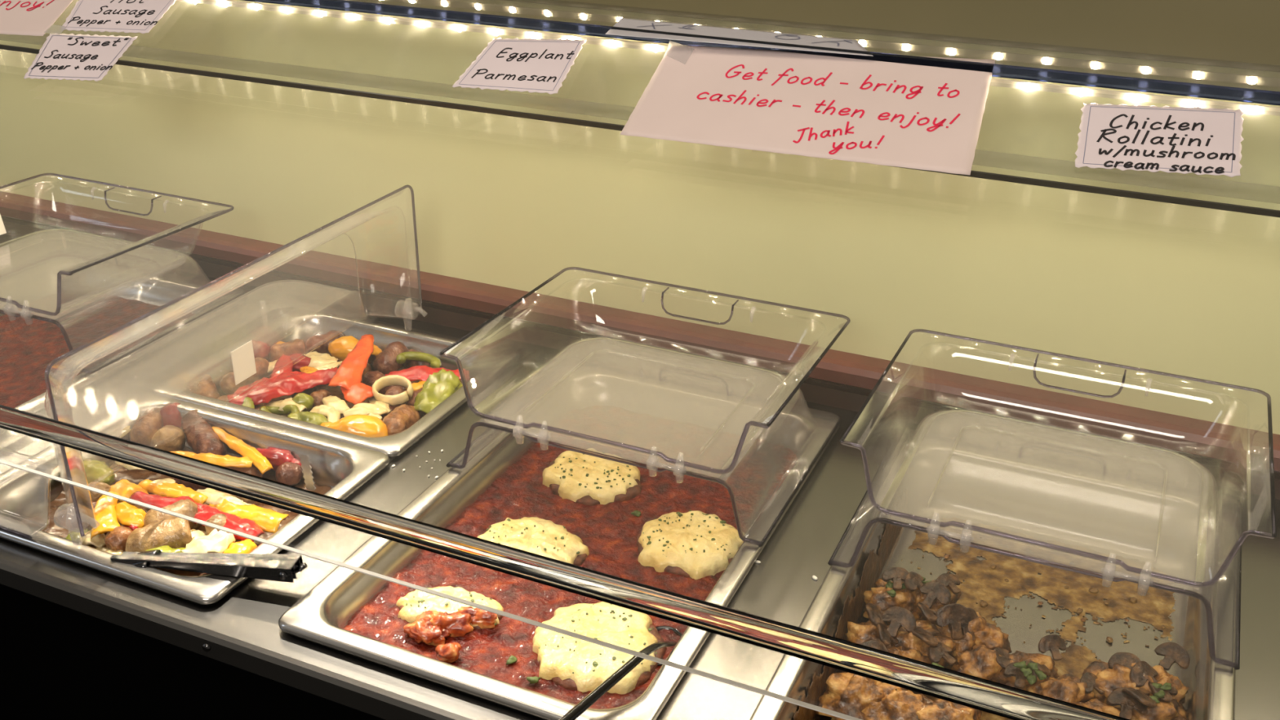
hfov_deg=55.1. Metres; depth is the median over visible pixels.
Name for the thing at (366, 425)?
pepper piece
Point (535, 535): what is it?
eggplant parmesan
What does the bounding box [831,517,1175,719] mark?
sauce
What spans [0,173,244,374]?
lid
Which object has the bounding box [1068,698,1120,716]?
chicken piece
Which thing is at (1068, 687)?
chicken piece
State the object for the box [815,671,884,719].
chicken piece
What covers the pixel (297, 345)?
sausage
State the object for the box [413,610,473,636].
scrap
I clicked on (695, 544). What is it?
eggplant parmesan
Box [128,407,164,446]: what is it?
sausage
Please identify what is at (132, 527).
pepper piece
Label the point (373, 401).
onion piece
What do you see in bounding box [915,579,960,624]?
chicken piece
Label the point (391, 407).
sausage
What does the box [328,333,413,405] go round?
onion ring
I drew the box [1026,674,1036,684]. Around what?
clump
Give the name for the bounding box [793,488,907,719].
residue
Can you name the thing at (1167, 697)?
mushroom slice
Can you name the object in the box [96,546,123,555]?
onion piece
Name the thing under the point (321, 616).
pan
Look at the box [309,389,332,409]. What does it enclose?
sausage
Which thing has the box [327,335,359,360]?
pepper piece
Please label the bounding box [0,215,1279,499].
trim
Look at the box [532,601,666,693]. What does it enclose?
eggplant parmesan
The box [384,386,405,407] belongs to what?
sausage
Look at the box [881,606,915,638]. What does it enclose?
mushroom slice
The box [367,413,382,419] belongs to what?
onion piece
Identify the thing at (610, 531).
tomato sauce
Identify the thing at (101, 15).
paper sign
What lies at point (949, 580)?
mushroom slice
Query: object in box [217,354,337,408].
pepper
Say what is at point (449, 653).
tomato chunk
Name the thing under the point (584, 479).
eggplant parmesan
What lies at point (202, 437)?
sausage
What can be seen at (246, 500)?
sausage
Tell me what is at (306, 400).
pepper piece
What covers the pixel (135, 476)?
cooking juices
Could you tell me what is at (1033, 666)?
clump
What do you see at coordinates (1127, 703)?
mushroom slice
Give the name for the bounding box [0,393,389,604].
pan
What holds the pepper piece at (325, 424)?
on the sausage
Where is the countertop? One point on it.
(78, 642)
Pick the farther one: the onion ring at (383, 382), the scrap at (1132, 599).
the onion ring at (383, 382)
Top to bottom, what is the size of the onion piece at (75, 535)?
0.019 m
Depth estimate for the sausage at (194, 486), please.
1.23 m
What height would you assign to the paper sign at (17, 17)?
0.077 m
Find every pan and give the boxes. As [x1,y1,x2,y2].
[0,259,246,431]
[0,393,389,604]
[151,306,519,457]
[278,365,839,719]
[749,434,1238,719]
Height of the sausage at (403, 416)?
0.033 m
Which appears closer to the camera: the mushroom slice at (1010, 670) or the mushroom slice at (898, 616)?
the mushroom slice at (1010, 670)
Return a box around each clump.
[884,580,893,587]
[886,589,896,597]
[931,662,943,667]
[1013,661,1027,668]
[1019,667,1031,677]
[1026,662,1038,670]
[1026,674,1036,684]
[1034,669,1046,679]
[1150,695,1159,703]
[1151,683,1162,688]
[1153,689,1164,698]
[1160,682,1171,689]
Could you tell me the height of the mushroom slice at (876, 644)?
0.011 m
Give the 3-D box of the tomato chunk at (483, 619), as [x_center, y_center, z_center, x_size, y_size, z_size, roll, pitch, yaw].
[-0.142,0.218,1.045,0.045,0.018,0.019,4,26,8]
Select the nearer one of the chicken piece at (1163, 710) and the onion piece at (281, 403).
the chicken piece at (1163, 710)
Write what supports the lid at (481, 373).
on the pan at (321, 616)
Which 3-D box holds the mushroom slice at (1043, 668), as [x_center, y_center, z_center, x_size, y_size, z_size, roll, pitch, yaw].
[0.325,0.248,1.000,0.022,0.011,0.022,12,28,21]
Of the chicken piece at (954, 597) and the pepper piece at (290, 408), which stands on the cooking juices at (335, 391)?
the pepper piece at (290, 408)
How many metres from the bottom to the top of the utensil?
0.033 m
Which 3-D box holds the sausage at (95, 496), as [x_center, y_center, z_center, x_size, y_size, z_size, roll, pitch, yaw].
[-0.503,0.133,1.190,0.076,0.034,0.042,12,28,21]
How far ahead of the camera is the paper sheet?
1.15 m
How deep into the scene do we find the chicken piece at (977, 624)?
1.03 m
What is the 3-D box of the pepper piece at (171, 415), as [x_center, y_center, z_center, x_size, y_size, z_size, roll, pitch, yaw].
[-0.503,0.062,1.327,0.037,0.035,0.032,12,28,21]
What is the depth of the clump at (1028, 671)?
0.98 m
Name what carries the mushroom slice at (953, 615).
on the chicken piece at (977, 624)
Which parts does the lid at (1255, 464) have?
handle, handle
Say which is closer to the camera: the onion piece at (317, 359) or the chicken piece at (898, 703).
the chicken piece at (898, 703)
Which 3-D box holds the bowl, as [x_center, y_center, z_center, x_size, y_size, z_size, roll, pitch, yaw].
[0.016,0.241,1.021,0.040,0.010,0.053,12,28,21]
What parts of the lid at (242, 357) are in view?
post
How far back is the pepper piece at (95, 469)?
1.21 m
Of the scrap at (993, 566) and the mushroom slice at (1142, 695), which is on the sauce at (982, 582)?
the scrap at (993, 566)
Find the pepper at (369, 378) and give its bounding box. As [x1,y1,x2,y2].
[362,364,461,395]
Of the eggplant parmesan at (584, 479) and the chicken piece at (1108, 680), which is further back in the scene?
the eggplant parmesan at (584, 479)
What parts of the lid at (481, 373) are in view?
handle, handle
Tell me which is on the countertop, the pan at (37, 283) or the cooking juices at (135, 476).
the pan at (37, 283)
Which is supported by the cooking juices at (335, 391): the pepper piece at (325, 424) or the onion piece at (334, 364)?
the onion piece at (334, 364)
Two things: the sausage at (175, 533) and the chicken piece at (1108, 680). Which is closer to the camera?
the chicken piece at (1108, 680)
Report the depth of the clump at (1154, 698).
0.95 m
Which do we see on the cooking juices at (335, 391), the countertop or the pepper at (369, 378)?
the pepper at (369, 378)
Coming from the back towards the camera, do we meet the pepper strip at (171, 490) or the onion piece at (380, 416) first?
the onion piece at (380, 416)
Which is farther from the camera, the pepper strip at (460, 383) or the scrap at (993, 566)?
the pepper strip at (460, 383)
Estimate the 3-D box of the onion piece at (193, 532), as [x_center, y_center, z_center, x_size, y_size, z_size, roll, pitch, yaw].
[-0.417,0.161,1.127,0.038,0.013,0.029,12,28,21]
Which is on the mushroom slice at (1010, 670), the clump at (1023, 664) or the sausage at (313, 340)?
the clump at (1023, 664)
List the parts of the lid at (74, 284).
handle, handle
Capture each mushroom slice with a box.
[860,640,888,652]
[865,603,884,626]
[875,622,898,646]
[881,567,908,590]
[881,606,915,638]
[904,571,924,591]
[911,626,938,646]
[916,602,937,622]
[920,581,951,608]
[928,642,955,665]
[934,603,971,639]
[936,573,960,594]
[948,607,978,641]
[994,647,1018,669]
[1003,662,1037,688]
[1029,659,1050,676]
[1038,634,1066,661]
[1080,671,1105,694]
[1106,687,1147,719]
[1107,652,1140,669]
[1121,687,1156,706]
[1128,661,1158,687]
[1147,680,1177,702]
[1154,641,1190,671]
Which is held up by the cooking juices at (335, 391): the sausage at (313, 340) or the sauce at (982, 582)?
the sausage at (313, 340)
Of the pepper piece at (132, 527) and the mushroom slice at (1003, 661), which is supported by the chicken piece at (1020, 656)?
the mushroom slice at (1003, 661)
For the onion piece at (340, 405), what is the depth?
1.34 m
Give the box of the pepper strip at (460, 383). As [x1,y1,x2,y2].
[455,380,462,391]
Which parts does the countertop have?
panel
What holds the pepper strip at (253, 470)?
on the cooking juices at (135, 476)
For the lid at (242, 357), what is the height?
0.188 m
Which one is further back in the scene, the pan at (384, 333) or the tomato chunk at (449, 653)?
the pan at (384, 333)
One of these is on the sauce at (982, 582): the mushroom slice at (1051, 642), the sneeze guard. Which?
the mushroom slice at (1051, 642)
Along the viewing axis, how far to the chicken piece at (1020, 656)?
1.00 m
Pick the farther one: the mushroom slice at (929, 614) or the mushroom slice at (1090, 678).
the mushroom slice at (929, 614)
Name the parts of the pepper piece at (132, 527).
pepper strip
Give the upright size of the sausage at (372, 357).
0.031 m
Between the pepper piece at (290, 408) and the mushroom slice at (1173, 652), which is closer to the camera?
the mushroom slice at (1173, 652)
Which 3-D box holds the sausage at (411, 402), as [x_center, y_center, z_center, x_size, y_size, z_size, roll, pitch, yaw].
[-0.252,0.040,1.395,0.035,0.026,0.053,6,27,12]
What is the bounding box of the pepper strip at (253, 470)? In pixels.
[169,450,262,477]
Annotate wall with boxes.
[0,0,1279,435]
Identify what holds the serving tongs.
on the pan at (344, 467)
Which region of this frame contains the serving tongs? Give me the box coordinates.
[110,549,307,582]
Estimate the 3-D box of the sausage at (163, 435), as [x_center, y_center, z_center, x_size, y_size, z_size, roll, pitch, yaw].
[-0.495,0.085,1.289,0.035,0.033,0.032,-20,33,-36]
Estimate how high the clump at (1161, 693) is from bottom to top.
0.005 m
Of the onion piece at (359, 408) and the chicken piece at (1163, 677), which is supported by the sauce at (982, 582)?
the chicken piece at (1163, 677)
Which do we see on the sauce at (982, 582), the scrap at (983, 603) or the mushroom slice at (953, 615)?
the scrap at (983, 603)
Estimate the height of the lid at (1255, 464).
0.125 m
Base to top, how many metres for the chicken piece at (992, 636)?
0.034 m
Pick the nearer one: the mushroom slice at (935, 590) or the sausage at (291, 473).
the mushroom slice at (935, 590)
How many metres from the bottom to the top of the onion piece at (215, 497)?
0.013 m
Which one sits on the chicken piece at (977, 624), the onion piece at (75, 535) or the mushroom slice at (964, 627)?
the mushroom slice at (964, 627)
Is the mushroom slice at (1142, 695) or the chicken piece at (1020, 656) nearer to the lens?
the mushroom slice at (1142, 695)
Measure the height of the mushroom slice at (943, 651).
0.009 m
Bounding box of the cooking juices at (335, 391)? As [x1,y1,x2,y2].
[258,351,462,418]
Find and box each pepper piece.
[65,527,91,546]
[74,458,115,485]
[115,501,146,530]
[160,402,182,428]
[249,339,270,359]
[256,446,302,471]
[276,352,311,372]
[287,411,328,425]
[292,392,314,411]
[320,421,332,426]
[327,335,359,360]
[328,413,388,436]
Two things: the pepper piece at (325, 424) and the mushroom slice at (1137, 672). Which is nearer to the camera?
the mushroom slice at (1137, 672)
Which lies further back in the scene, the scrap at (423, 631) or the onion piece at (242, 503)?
the onion piece at (242, 503)
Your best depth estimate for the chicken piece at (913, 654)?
1.01 m
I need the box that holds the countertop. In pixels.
[0,234,1279,719]
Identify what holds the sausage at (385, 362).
on the cooking juices at (335, 391)
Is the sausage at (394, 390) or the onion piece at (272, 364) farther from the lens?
the onion piece at (272, 364)
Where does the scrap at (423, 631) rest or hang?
on the tomato sauce at (610, 531)
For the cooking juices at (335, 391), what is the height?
0.007 m
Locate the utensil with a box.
[298,453,315,490]
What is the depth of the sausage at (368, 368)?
1.46 m
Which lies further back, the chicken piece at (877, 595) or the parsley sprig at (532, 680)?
the chicken piece at (877, 595)
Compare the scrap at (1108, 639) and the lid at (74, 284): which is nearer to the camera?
the scrap at (1108, 639)
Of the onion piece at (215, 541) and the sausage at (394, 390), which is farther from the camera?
the sausage at (394, 390)
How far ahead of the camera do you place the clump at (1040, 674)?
0.97 m
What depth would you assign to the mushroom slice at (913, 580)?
1.07 m
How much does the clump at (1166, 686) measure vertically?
0.005 m
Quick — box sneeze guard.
[0,44,1279,719]
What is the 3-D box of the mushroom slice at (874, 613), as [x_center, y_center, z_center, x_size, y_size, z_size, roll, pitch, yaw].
[0.201,0.214,1.038,0.025,0.013,0.025,-23,34,-39]
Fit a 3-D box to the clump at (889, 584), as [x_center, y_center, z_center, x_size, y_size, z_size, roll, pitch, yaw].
[0.220,0.198,1.081,0.008,0.005,0.008,-14,30,-27]
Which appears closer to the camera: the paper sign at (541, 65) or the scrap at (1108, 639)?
the scrap at (1108, 639)
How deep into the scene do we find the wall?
1.33 m
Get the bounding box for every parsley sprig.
[506,655,517,664]
[525,675,540,684]
[631,510,640,516]
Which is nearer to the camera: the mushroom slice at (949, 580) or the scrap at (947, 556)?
the mushroom slice at (949, 580)
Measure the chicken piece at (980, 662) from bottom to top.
0.042 m
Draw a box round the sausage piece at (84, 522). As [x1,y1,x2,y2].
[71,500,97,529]
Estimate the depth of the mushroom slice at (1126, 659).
0.99 m
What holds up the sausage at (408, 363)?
in the pan at (384, 333)
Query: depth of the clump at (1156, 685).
0.96 m
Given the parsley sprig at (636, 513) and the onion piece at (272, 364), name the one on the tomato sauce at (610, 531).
the parsley sprig at (636, 513)
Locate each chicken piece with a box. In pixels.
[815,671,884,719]
[844,619,893,648]
[861,682,934,719]
[862,577,922,626]
[886,645,932,664]
[890,620,955,667]
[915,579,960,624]
[915,698,982,719]
[935,612,986,663]
[949,644,1008,684]
[972,622,1012,653]
[1001,650,1058,690]
[1025,674,1094,702]
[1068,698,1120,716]
[1082,660,1153,705]
[1113,687,1187,719]
[1152,665,1189,711]
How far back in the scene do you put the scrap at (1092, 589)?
1.14 m
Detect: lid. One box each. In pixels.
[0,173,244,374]
[0,184,427,545]
[439,266,850,546]
[827,328,1277,670]
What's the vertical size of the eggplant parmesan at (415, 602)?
0.015 m
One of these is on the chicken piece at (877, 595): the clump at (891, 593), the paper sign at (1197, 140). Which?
the clump at (891, 593)
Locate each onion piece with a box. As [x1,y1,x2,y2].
[79,532,106,548]
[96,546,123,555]
[115,461,151,471]
[148,477,175,494]
[181,528,235,553]
[191,528,206,537]
[195,488,243,505]
[228,499,251,505]
[266,360,276,373]
[266,397,306,413]
[303,351,337,368]
[309,404,340,422]
[315,360,342,369]
[321,395,350,413]
[342,403,387,417]
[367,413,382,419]
[368,397,391,413]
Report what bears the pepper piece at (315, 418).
on the cooking juices at (335, 391)
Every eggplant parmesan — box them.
[395,586,503,629]
[477,516,589,565]
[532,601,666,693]
[542,448,642,505]
[636,510,743,579]
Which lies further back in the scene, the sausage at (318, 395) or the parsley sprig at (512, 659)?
the sausage at (318, 395)
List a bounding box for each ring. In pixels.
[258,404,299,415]
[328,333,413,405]
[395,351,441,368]
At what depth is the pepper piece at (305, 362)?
1.43 m
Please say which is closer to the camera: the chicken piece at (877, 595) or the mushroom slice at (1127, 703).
the mushroom slice at (1127, 703)
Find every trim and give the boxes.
[0,191,1279,472]
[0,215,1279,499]
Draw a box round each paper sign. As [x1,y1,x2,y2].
[0,0,73,35]
[23,32,137,81]
[60,0,175,34]
[452,37,586,94]
[620,44,995,174]
[1075,102,1244,177]
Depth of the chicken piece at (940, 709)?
0.94 m
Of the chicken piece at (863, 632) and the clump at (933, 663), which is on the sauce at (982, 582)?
the chicken piece at (863, 632)
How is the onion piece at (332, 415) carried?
on the pepper piece at (325, 424)
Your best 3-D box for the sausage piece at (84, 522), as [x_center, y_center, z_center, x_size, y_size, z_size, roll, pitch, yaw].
[-0.524,0.149,1.169,0.031,0.027,0.037,12,28,21]
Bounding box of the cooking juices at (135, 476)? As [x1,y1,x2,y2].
[21,446,331,576]
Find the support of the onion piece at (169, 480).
on the cooking juices at (135, 476)
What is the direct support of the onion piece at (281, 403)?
on the cooking juices at (335, 391)
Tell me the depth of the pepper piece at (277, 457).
1.25 m
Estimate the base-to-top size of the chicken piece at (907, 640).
0.049 m
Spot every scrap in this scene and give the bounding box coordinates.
[403,616,449,646]
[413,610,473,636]
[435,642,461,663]
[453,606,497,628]
[943,554,950,558]
[979,600,987,607]
[990,564,996,568]
[1076,607,1083,613]
[1088,586,1098,593]
[1106,636,1113,643]
[1128,596,1137,603]
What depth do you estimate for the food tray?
1.55 m
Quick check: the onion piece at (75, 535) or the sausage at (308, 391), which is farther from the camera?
the sausage at (308, 391)
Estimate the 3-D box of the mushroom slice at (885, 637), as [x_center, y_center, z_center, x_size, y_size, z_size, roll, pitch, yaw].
[0.203,0.227,1.018,0.020,0.016,0.021,-18,32,-33]
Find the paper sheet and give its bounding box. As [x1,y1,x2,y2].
[605,17,873,56]
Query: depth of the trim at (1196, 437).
1.39 m
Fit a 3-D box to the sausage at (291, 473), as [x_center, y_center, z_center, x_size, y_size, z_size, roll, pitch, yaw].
[-0.357,0.115,1.249,0.026,0.024,0.026,12,28,21]
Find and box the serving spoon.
[559,626,682,719]
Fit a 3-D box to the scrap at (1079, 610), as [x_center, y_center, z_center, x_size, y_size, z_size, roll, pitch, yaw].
[0.400,0.228,1.115,0.005,0.003,0.006,12,28,21]
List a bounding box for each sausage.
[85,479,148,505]
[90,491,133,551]
[124,516,192,552]
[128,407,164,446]
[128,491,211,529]
[151,425,186,451]
[173,477,208,490]
[181,409,273,474]
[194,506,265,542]
[197,373,220,399]
[215,489,254,504]
[219,357,271,395]
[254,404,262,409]
[269,338,306,361]
[275,462,302,485]
[289,386,317,397]
[305,329,344,355]
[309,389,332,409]
[361,362,371,381]
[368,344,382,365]
[373,341,408,374]
[380,404,395,420]
[382,404,421,435]
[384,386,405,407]
[402,349,431,368]
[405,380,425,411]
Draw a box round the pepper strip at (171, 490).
[137,479,208,503]
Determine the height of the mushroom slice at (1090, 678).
0.008 m
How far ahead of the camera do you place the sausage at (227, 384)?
1.41 m
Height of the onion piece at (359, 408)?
0.013 m
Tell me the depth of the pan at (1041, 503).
1.17 m
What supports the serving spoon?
in the pan at (321, 616)
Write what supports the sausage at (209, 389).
on the cooking juices at (335, 391)
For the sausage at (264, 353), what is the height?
0.032 m
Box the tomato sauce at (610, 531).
[343,405,797,709]
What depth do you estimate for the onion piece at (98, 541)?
1.12 m
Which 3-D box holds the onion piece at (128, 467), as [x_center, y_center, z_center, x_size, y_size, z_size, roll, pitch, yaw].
[-0.513,0.103,1.243,0.048,0.014,0.025,12,28,21]
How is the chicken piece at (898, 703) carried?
on the sauce at (982, 582)
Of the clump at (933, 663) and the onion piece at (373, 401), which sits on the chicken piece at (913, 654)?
the clump at (933, 663)
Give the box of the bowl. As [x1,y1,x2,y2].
[655,626,682,666]

